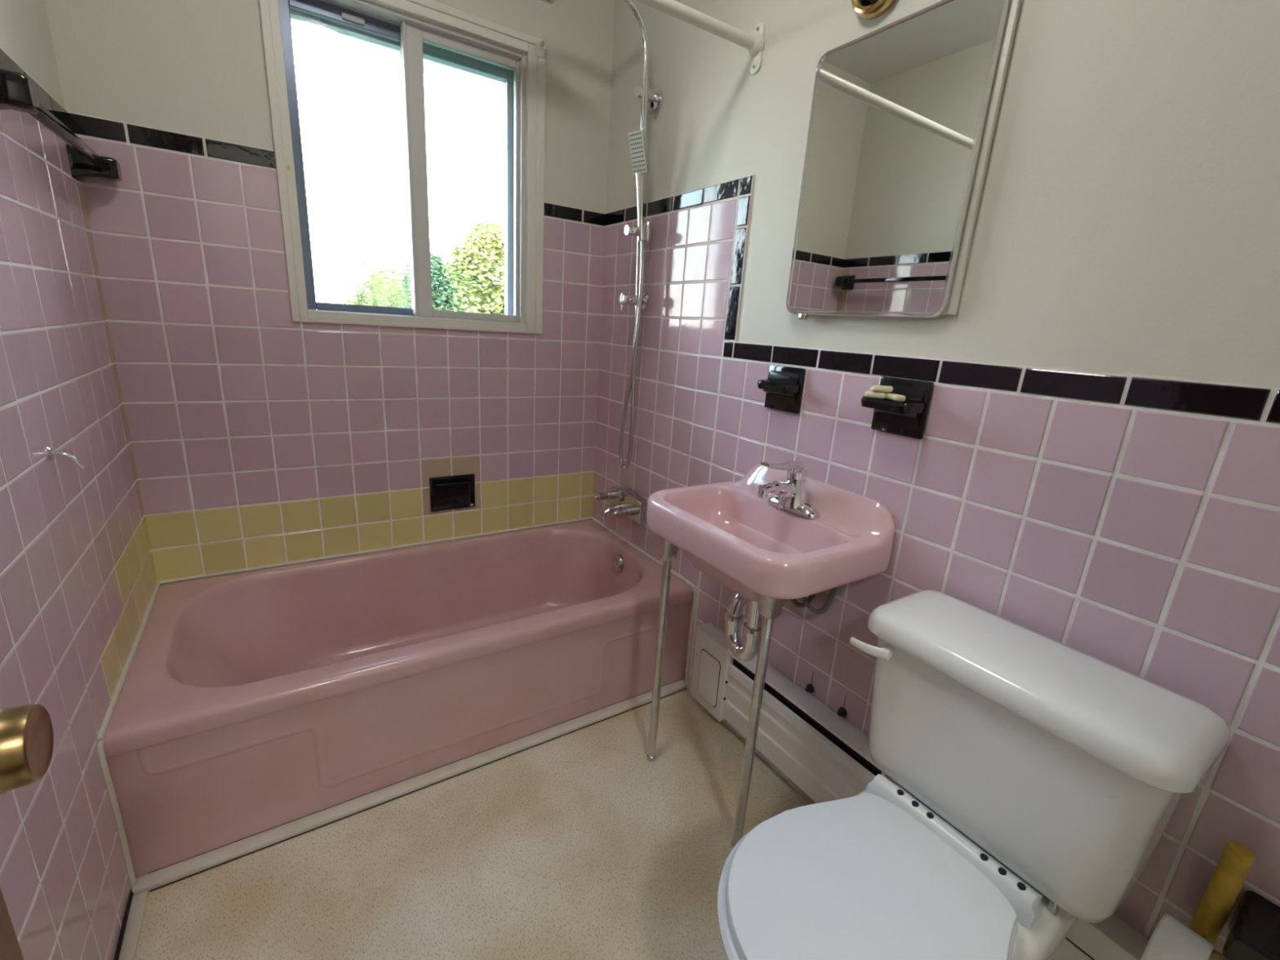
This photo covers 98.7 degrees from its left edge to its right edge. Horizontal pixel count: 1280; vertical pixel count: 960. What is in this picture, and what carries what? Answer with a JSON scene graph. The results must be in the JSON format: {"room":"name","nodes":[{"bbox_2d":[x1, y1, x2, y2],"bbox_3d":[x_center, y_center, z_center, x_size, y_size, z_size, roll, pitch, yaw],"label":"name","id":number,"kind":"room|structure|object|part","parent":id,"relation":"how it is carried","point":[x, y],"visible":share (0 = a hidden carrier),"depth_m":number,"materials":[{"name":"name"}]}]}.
{"room":"bathroom","nodes":[
{"label":"bathroom","id":0,"kind":"room"},
{"bbox_2d":[0,0,157,959],"bbox_3d":[-0.776,-0.157,0.397,0.127,2.440,2.540,-6,19,-32],"label":"wall","id":1,"kind":"structure","parent":0,"point":[78,580],"depth_m":1.02,"materials":[{"name":"pink tile"}]},
{"bbox_2d":[0,704,53,959],"bbox_3d":[-0.284,0.192,0.076,0.094,1.978,0.774,-6,19,-32],"label":"door","id":2,"kind":"structure","parent":1,"relation":"in","point":[26,731],"depth_m":0.39,"materials":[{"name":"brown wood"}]},
{"bbox_3d":[-0.459,0.192,0.383,0.058,0.062,0.062,-6,19,-32],"label":"handle","id":3,"kind":"part","parent":2,"relation":"part of","materials":[{"name":"gold metal"}]},
{"bbox_2d":[0,68,122,182],"bbox_3d":[-1.161,-0.684,1.095,0.084,0.072,0.695,-6,19,-32],"label":"towel bar","id":4,"kind":"object","parent":1,"relation":"attached to","point":[18,92],"visible":1,"depth_m":1.02,"materials":[{"name":"black ceramic"}]},
{"bbox_2d":[44,446,85,471],"bbox_3d":[-1.057,-0.039,1.013,0.047,0.049,0.026,-6,19,-32],"label":"robe hook","id":5,"kind":"object","parent":1,"relation":"attached to","point":[50,453],"visible":1,"depth_m":1.01,"materials":[{"name":"silver metal"}]},
{"bbox_2d":[114,889,133,959],"bbox_3d":[-0.629,1.078,0.506,0.009,0.009,1.635,-6,19,-32],"label":"trim","id":6,"kind":"structure","parent":1,"relation":"attached to","point":[131,895],"depth_m":1.09,"materials":[{"name":"black"}]},
{"bbox_2d":[118,890,148,959],"bbox_3d":[-0.613,1.089,0.503,0.031,0.007,1.648,-6,19,-32],"label":"baseboard","id":7,"kind":"structure","parent":1,"relation":"attached to","point":[133,927],"depth_m":1.10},
{"bbox_2d":[44,0,614,585],"bbox_3d":[-0.829,-0.543,1.913,1.739,2.520,0.157,-6,19,-32],"label":"wall","id":8,"kind":"structure","parent":0,"point":[259,436],"depth_m":1.71,"materials":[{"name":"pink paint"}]},
{"bbox_2d":[258,0,546,333],"bbox_3d":[-0.729,-1.002,1.825,0.814,0.958,0.164,-6,19,-32],"label":"window","id":9,"kind":"structure","parent":8,"relation":"in","point":[345,77],"depth_m":1.75,"materials":[{"name":"white paint"}]},
{"bbox_3d":[-0.900,-0.982,1.748,0.355,0.864,0.022,-6,19,-32],"label":"sash","id":10,"kind":"part","parent":9,"relation":"part of","materials":[{"name":"silver metal"}]},
{"bbox_3d":[-0.899,-0.975,1.750,0.302,0.810,0.004,-6,19,-32],"label":"pane","id":11,"kind":"part","parent":9,"relation":"part of","materials":[{"name":"clear glass"}]},
{"bbox_3d":[-0.597,-1.002,1.895,0.379,0.862,0.040,-6,19,-32],"label":"sash","id":12,"kind":"part","parent":9,"relation":"part of","materials":[{"name":"grey plastic"}]},
{"bbox_3d":[-0.771,-1.009,1.873,0.700,0.860,0.037,-6,19,-32],"label":"screen frame","id":13,"kind":"part","parent":9,"relation":"part of","materials":[{"name":"silver metal"}]},
{"bbox_2d":[536,37,546,57],"bbox_3d":[-0.321,-1.443,1.828,0.032,0.050,0.044,-6,19,-32],"label":"curtain rod bracket","id":14,"kind":"object","parent":9,"relation":"attached to","point":[541,45],"visible":1,"depth_m":1.84,"materials":[{"name":"white paint"}]},
{"bbox_2d":[429,473,475,511],"bbox_3d":[-0.709,0.048,2.084,0.166,0.132,0.012,-6,19,-32],"label":"recessed soap dish","id":15,"kind":"object","parent":8,"relation":"attached to","point":[455,491],"visible":1,"depth_m":2.08,"materials":[{"name":"black ceramic"}]},
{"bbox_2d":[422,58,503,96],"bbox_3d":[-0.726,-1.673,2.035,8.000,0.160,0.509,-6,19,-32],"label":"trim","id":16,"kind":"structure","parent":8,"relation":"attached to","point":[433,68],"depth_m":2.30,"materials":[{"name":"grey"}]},
{"bbox_2d":[134,688,811,959],"bbox_3d":[-0.223,0.956,1.232,1.739,0.080,2.700,-6,19,-32],"label":"floor","id":17,"kind":"structure","parent":0,"point":[578,845],"depth_m":1.27,"materials":[{"name":"plastic"}]},
{"bbox_2d":[95,516,697,887],"bbox_3d":[-0.646,0.514,1.814,1.498,0.380,0.762,-6,19,-32],"label":"bathtub","id":18,"kind":"object","parent":17,"relation":"on","point":[242,705],"visible":0.99,"depth_m":1.55,"materials":[{"name":"pink ceramic"}]},
{"bbox_2d":[131,679,687,895],"bbox_3d":[-0.456,0.797,1.567,1.487,0.018,0.040,-6,19,-32],"label":"baseboard","id":19,"kind":"structure","parent":18,"relation":"attached to","point":[179,871],"depth_m":1.41,"materials":[{"name":"grey"}]},
{"bbox_3d":[-0.092,0.328,2.165,0.030,0.067,0.068,-6,19,-32],"label":"overflow plate","id":20,"kind":"part","parent":18,"relation":"part of","materials":[{"name":"silver metal"}]},
{"bbox_2d":[646,463,894,848],"bbox_3d":[0.257,0.433,1.436,0.368,0.876,0.518,-6,19,-32],"label":"sink","id":21,"kind":"object","parent":17,"relation":"on","point":[769,556],"visible":1,"depth_m":1.31,"materials":[{"name":"pink porcelain"},{"name":"chrome"}]},
{"bbox_3d":[0.054,0.505,1.536,0.027,0.660,0.027,-6,19,-32],"label":"leg","id":22,"kind":"part","parent":21,"relation":"part of","materials":[{"name":"silver metal"}]},
{"bbox_2d":[653,533,679,560],"bbox_3d":[0.076,0.169,1.442,0.068,0.080,0.068,-6,19,-32],"label":"bracket","id":23,"kind":"object","parent":21,"relation":"on","point":[668,551],"depth_m":1.43,"materials":[{"name":"silver metal"}]},
{"bbox_3d":[0.260,0.591,1.275,0.027,0.660,0.027,-6,19,-32],"label":"leg","id":24,"kind":"part","parent":21,"relation":"part of","materials":[{"name":"silver metal"}]},
{"bbox_2d":[646,463,894,602],"bbox_3d":[0.276,0.137,1.353,0.366,0.258,0.518,-6,19,-32],"label":"basin","id":25,"kind":"object","parent":21,"relation":"in","point":[762,552],"depth_m":1.28,"materials":[{"name":"pink ceramic"}]},
{"bbox_2d":[755,592,787,619],"bbox_3d":[0.282,0.255,1.181,0.068,0.080,0.068,-6,19,-32],"label":"bracket","id":26,"kind":"object","parent":21,"relation":"on","point":[770,608],"depth_m":1.17,"materials":[{"name":"silver metal"}]},
{"bbox_2d":[757,460,820,519],"bbox_3d":[0.359,0.009,1.370,0.164,0.130,0.143,2,16,-5],"label":"sink faucet","id":27,"kind":"object","parent":21,"relation":"on","point":[791,496],"visible":1,"depth_m":1.34,"materials":[{"name":"silver metal"}]},
{"bbox_3d":[0.351,0.053,1.379,0.014,0.040,0.014,-6,19,-32],"label":"lift rod","id":28,"kind":"part","parent":27,"relation":"part of","materials":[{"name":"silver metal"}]},
{"bbox_3d":[0.351,0.030,1.352,0.164,0.075,0.071,-6,19,-32],"label":"spout","id":29,"kind":"part","parent":27,"relation":"part of","materials":[{"name":"silver metal"}]},
{"bbox_3d":[0.352,-0.025,1.335,0.141,0.047,0.050,-6,19,-32],"label":"lever","id":30,"kind":"part","parent":27,"relation":"part of","materials":[{"name":"silver metal"}]},
{"bbox_2d":[717,589,1231,959],"bbox_3d":[0.427,0.665,0.894,0.674,0.744,0.472,-6,19,-32],"label":"toilet","id":31,"kind":"object","parent":17,"relation":"on","point":[1028,780],"visible":1,"depth_m":0.85,"materials":[{"name":"white ceramic"}]},
{"bbox_3d":[0.330,0.659,0.824,0.438,0.021,0.384,-6,19,-32],"label":"seat","id":32,"kind":"part","parent":31,"relation":"part of","materials":[{"name":"white plastic"}]},
{"bbox_3d":[0.336,0.636,0.821,0.427,0.022,0.362,-6,19,-32],"label":"seat lid","id":33,"kind":"part","parent":31,"relation":"part of","materials":[{"name":"white plastic"}]},
{"bbox_3d":[0.439,0.316,1.039,0.040,0.027,0.072,-6,19,-32],"label":"flush lever","id":34,"kind":"part","parent":31,"relation":"part of","materials":[{"name":"white"}]},
{"bbox_3d":[0.634,0.476,0.972,0.194,0.308,0.440,-6,19,-32],"label":"tank","id":35,"kind":"part","parent":31,"relation":"part of","materials":[{"name":"white ceramic"}]},
{"bbox_3d":[0.639,0.310,0.921,0.222,0.050,0.470,-6,19,-32],"label":"tank lid","id":36,"kind":"part","parent":31,"relation":"part of","materials":[{"name":"white ceramic"}]},
{"bbox_2d":[1188,840,1255,945],"bbox_3d":[0.843,0.797,0.862,0.062,0.560,0.062,-6,19,-32],"label":"handle","id":37,"kind":"object","parent":17,"relation":"on","point":[1236,860],"visible":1,"depth_m":0.80,"materials":[{"name":"yellow paint"}]},
{"bbox_2d":[592,0,1279,959],"bbox_3d":[0.575,-0.311,1.262,0.129,2.440,2.540,-6,19,-32],"label":"wall","id":38,"kind":"structure","parent":0,"point":[1094,470],"depth_m":0.95,"materials":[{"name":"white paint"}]},
{"bbox_2d":[541,0,663,469],"bbox_3d":[-0.187,-0.743,1.763,0.544,1.496,0.200,-6,19,-32],"label":"shower","id":39,"kind":"object","parent":38,"relation":"attached to","point":[637,138],"visible":1,"depth_m":1.80,"materials":[{"name":"silver metal"}]},
{"bbox_3d":[-0.056,-0.614,1.896,0.028,0.059,0.042,-6,19,-32],"label":"diverter knob","id":40,"kind":"part","parent":39,"relation":"part of","materials":[{"name":"silver metal"}]},
{"bbox_3d":[-0.147,-1.000,1.706,0.423,0.966,0.021,-6,19,-32],"label":"rail","id":41,"kind":"part","parent":39,"relation":"part of","materials":[{"name":"silver metal"}]},
{"bbox_2d":[594,485,647,524],"bbox_3d":[-0.084,0.095,2.132,0.127,0.102,0.235,-6,19,-32],"label":"tub faucet","id":42,"kind":"object","parent":38,"relation":"attached to","point":[623,500],"visible":1,"depth_m":2.12,"materials":[{"name":"silver metal"}]},
{"bbox_3d":[-0.143,0.064,2.191,0.082,0.034,0.034,-6,19,-32],"label":"handle","id":43,"kind":"part","parent":42,"relation":"part of","materials":[{"name":"silver metal"}]},
{"bbox_3d":[-0.111,0.118,2.143,0.090,0.048,0.034,-6,19,-32],"label":"spout","id":44,"kind":"part","parent":42,"relation":"part of","materials":[{"name":"silver metal"}]},
{"bbox_3d":[-0.063,0.122,2.076,0.082,0.034,0.034,-6,19,-32],"label":"handle","id":45,"kind":"part","parent":42,"relation":"part of","materials":[{"name":"silver metal"}]},
{"bbox_2d":[634,0,764,74],"bbox_3d":[-0.320,-1.050,1.029,1.499,0.110,0.048,-6,19,-32],"label":"shower curtain rod","id":46,"kind":"object","parent":38,"relation":"attached to","point":[754,44],"visible":1,"depth_m":1.34,"materials":[{"name":"white paint"}]},
{"bbox_3d":[-0.320,-1.054,1.028,1.491,0.034,0.029,-6,19,-32],"label":"rod","id":47,"kind":"part","parent":46,"relation":"part of","materials":[{"name":"white paint"}]},
{"bbox_2d":[686,676,816,804],"bbox_3d":[0.618,0.929,1.285,0.016,0.050,1.648,-6,19,-32],"label":"baseboard","id":48,"kind":"structure","parent":38,"relation":"attached to","point":[729,726],"depth_m":1.62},
{"bbox_2d":[757,364,805,413],"bbox_3d":[0.361,-0.239,1.440,0.062,0.116,0.120,-6,19,-32],"label":"toothbrush holder","id":49,"kind":"object","parent":38,"relation":"attached to","point":[784,385],"visible":1,"depth_m":1.43,"materials":[{"name":"black ceramic"}]},
{"bbox_2d":[757,379,799,394],"bbox_3d":[0.355,-0.242,1.435,0.048,0.025,0.114,-6,19,-32],"label":"tray","id":50,"kind":"object","parent":49,"relation":"on","point":[769,386],"depth_m":1.41,"materials":[{"name":"black ceramic"}]},
{"bbox_2d":[804,671,813,693],"bbox_3d":[0.455,0.544,1.472,0.018,0.062,0.026,-6,19,-32],"label":"pipe stub","id":51,"kind":"object","parent":38,"relation":"attached to","point":[809,688],"visible":1,"depth_m":1.47,"materials":[{"name":"grey metal"}]},
{"bbox_2d":[836,696,847,717],"bbox_3d":[0.511,0.573,1.390,0.018,0.062,0.027,-6,19,-32],"label":"pipe stub","id":52,"kind":"object","parent":38,"relation":"attached to","point":[842,712],"visible":1,"depth_m":1.39,"materials":[{"name":"grey metal"}]},
{"bbox_2d":[851,0,895,20],"bbox_3d":[0.482,-1.024,1.131,0.047,0.112,0.112,-6,19,-32],"label":"wall lamp","id":53,"kind":"object","parent":38,"relation":"attached to","point":[870,10],"visible":1,"depth_m":1.15,"materials":[{"name":"gold metal"}]},
{"bbox_2d":[861,0,876,6],"bbox_3d":[0.480,-1.024,1.129,0.041,0.088,0.088,-6,19,-32],"label":"socket","id":54,"kind":"object","parent":53,"relation":"attached to","point":[864,2],"depth_m":1.16,"materials":[{"name":"black ceramic"}]},
{"bbox_2d":[861,376,933,439],"bbox_3d":[0.533,-0.154,1.167,0.082,0.119,0.120,-6,19,-32],"label":"soap holder","id":55,"kind":"object","parent":38,"relation":"attached to","point":[908,418],"visible":0.91,"depth_m":1.16,"materials":[{"name":"black ceramic"}]},
{"bbox_2d":[864,391,885,399],"bbox_3d":[0.505,-0.182,1.181,0.042,0.013,0.024,12,17,26],"label":"soap piece","id":56,"kind":"object","parent":55,"relation":"on","point":[868,394],"visible":0.99,"depth_m":1.17,"materials":[{"name":"beige"}]},
{"bbox_2d":[870,385,893,393],"bbox_3d":[0.516,-0.194,1.175,0.042,0.017,0.024,3,16,-1],"label":"soap piece","id":57,"kind":"object","parent":56,"relation":"on","point":[878,388],"visible":1,"depth_m":1.16,"materials":[{"name":"beige"}]},
{"bbox_2d":[861,395,924,414],"bbox_3d":[0.528,-0.158,1.162,0.068,0.025,0.114,-6,19,-32],"label":"tray","id":58,"kind":"object","parent":55,"relation":"on","point":[913,405],"depth_m":1.14,"materials":[{"name":"black ceramic"}]},
{"bbox_2d":[884,393,905,401],"bbox_3d":[0.538,-0.174,1.158,0.024,0.013,0.042,1,16,-11],"label":"soap piece","id":59,"kind":"object","parent":55,"relation":"on","point":[893,397],"visible":1,"depth_m":1.14,"materials":[{"name":"beige"}]},
{"bbox_2d":[786,0,1022,319],"bbox_3d":[0.511,-0.637,1.170,0.030,0.580,0.425,-6,19,-32],"label":"medicine cabinet","id":60,"kind":"object","parent":38,"relation":"attached to","point":[904,112],"visible":1,"depth_m":1.12,"materials":[{"name":"silver metal"}]},
{"bbox_2d":[689,622,1149,959],"bbox_3d":[0.509,0.745,1.380,0.064,0.260,1.142,-6,19,-32],"label":"baseboard heater","id":61,"kind":"object","parent":38,"relation":"attached to","point":[827,757],"visible":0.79,"depth_m":1.46,"materials":[{"name":"metal"}]},
{"bbox_3d":[0.218,0.633,1.757,0.003,0.165,0.091,-6,19,-32],"label":"access panel","id":62,"kind":"part","parent":61,"relation":"part of","materials":[{"name":"metal"}]},
{"bbox_3d":[0.514,0.741,1.380,0.052,0.248,0.850,-6,19,-32],"label":"panel","id":63,"kind":"part","parent":61,"relation":"part of","materials":[{"name":"metal"}]},
{"bbox_3d":[0.756,0.890,0.963,0.003,0.165,0.084,-6,19,-32],"label":"access panel","id":64,"kind":"part","parent":61,"relation":"part of","materials":[{"name":"metal"}]},
{"bbox_2d":[1153,890,1279,959],"bbox_3d":[0.843,0.660,0.793,0.119,0.113,0.125,-6,19,-32],"label":"toilet paper holder","id":65,"kind":"object","parent":38,"relation":"attached to","point":[1254,934],"visible":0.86,"depth_m":0.77,"materials":[{"name":"black ceramic"}]},
{"bbox_2d":[1141,914,1214,959],"bbox_3d":[0.787,0.700,0.808,0.090,0.090,0.054,-6,19,-32],"label":"toilet paper roll","id":66,"kind":"object","parent":65,"relation":"on","point":[1171,940],"visible":0.98,"depth_m":0.79,"materials":[{"name":"white paper"}]},
{"bbox_3d":[0.871,0.651,0.771,0.094,0.080,0.064,-6,19,-32],"label":"post","id":67,"kind":"part","parent":65,"relation":"part of","materials":[{"name":"black ceramic"}]},
{"label":"outside","id":68,"kind":"structure","parent":0,"visible":0},
{"bbox_3d":[-25.947,-10.299,38.022,120.000,0.050,89.840,-6,19,-32],"label":"ground","id":69,"kind":"structure","parent":68,"visible":0},
{"bbox_2d":[430,251,465,311],"bbox_3d":[-5.840,-4.518,15.356,2.050,3.560,1.812,1,16,-10],"label":"tree","id":70,"kind":"object","parent":69,"relation":"on","point":[441,298],"visible":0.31,"depth_m":14.89,"materials":[{"name":"green plant"}]},
{"bbox_2d":[444,219,504,315],"bbox_3d":[-3.646,-4.072,13.263,2.054,4.100,2.307,-6,19,-32],"label":"tree","id":71,"kind":"object","parent":69,"relation":"on","point":[477,264],"visible":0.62,"depth_m":12.45,"materials":[{"name":"green plant"}]}
]}

